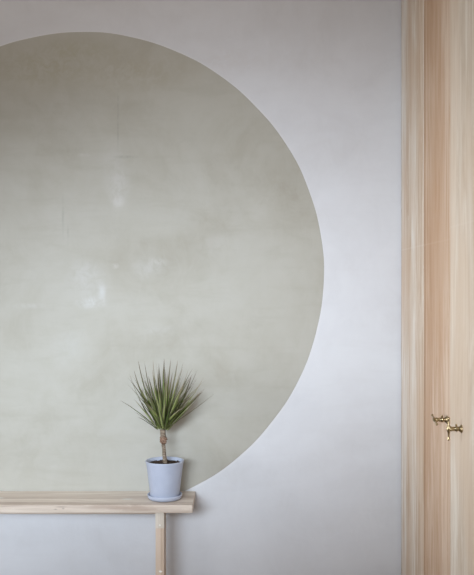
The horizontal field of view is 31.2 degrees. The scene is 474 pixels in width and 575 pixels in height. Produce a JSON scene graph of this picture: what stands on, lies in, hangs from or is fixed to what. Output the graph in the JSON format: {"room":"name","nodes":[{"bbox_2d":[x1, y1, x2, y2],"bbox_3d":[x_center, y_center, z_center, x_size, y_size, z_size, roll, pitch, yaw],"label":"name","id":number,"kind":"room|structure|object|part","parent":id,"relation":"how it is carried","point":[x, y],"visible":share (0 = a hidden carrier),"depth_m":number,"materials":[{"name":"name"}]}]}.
{"room":"entrance hallway","nodes":[
{"label":"entrance hallway","id":0,"kind":"room"},
{"bbox_2d":[0,0,400,574],"bbox_3d":[-0.690,-0.125,3.360,4.220,2.750,0.120,0,0,0],"label":"wall","id":1,"kind":"structure","parent":0,"point":[318,492],"depth_m":3.30,"materials":[{"name":"paint"}]},
{"bbox_2d":[0,32,323,490],"bbox_3d":[-0.602,-0.058,3.299,1.882,1.873,0.001,0,0,0],"label":"circle","id":2,"kind":"object","parent":1,"relation":"attached to","point":[151,214],"visible":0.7,"depth_m":3.30,"materials":[{"name":"grey paint"}]},
{"bbox_3d":[-0.690,1.300,0.860,4.220,0.100,5.120,0,0,0],"label":"floor","id":3,"kind":"structure","parent":0,"visible":0},
{"bbox_2d":[0,491,194,574],"bbox_3d":[-0.956,1.020,3.190,1.588,0.459,0.212,0,0,0],"label":"console table","id":4,"kind":"object","parent":3,"relation":"on","point":[11,502],"visible":1,"depth_m":3.11,"materials":[{"name":"white wood"}]},
{"bbox_3d":[-0.943,0.835,3.188,1.292,0.029,0.020,0,0,0],"label":"rail","id":5,"kind":"part","parent":4,"relation":"part of","materials":[{"name":"beige wood"}]},
{"bbox_3d":[-0.282,1.035,3.139,0.031,0.430,0.092,0,0,0],"label":"leg","id":6,"kind":"part","parent":4,"relation":"part of","materials":[{"name":"beige wood"}]},
{"bbox_2d":[125,361,208,501],"bbox_3d":[-0.257,0.527,3.157,0.358,0.526,0.218,0,0,0],"label":"potted plant","id":7,"kind":"object","parent":4,"relation":"on","point":[164,473],"visible":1,"depth_m":3.14,"materials":[{"name":"green plant"}]},
{"bbox_3d":[-0.275,0.586,3.176,0.027,0.165,0.023,0,0,0],"label":"stem","id":8,"kind":"part","parent":7,"relation":"part of","materials":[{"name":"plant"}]},
{"bbox_3d":[-0.271,0.715,3.176,0.144,0.136,0.144,0,0,0],"label":"pot","id":9,"kind":"part","parent":7,"relation":"part of","materials":[{"name":"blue ceramic"}]},
{"bbox_2d":[401,0,473,574],"bbox_3d":[0.956,-0.100,2.549,0.724,2.700,1.498,0,0,0],"label":"door","id":10,"kind":"structure","parent":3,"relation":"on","point":[437,36],"depth_m":2.71,"materials":[{"name":"beige wood"}]},
{"bbox_3d":[0.650,-0.105,3.099,0.024,2.670,0.395,0,0,0],"label":"door","id":11,"kind":"part","parent":10,"relation":"part of","materials":[{"name":"beige wood"}]},
{"bbox_3d":[0.651,-0.105,2.720,0.022,2.670,0.358,0,0,0],"label":"door","id":12,"kind":"part","parent":10,"relation":"part of","materials":[{"name":"beige wood"}]},
{"bbox_3d":[0.650,-0.105,2.350,0.024,2.670,0.378,0,0,0],"label":"door","id":13,"kind":"part","parent":10,"relation":"part of","materials":[{"name":"beige wood"}]}
]}

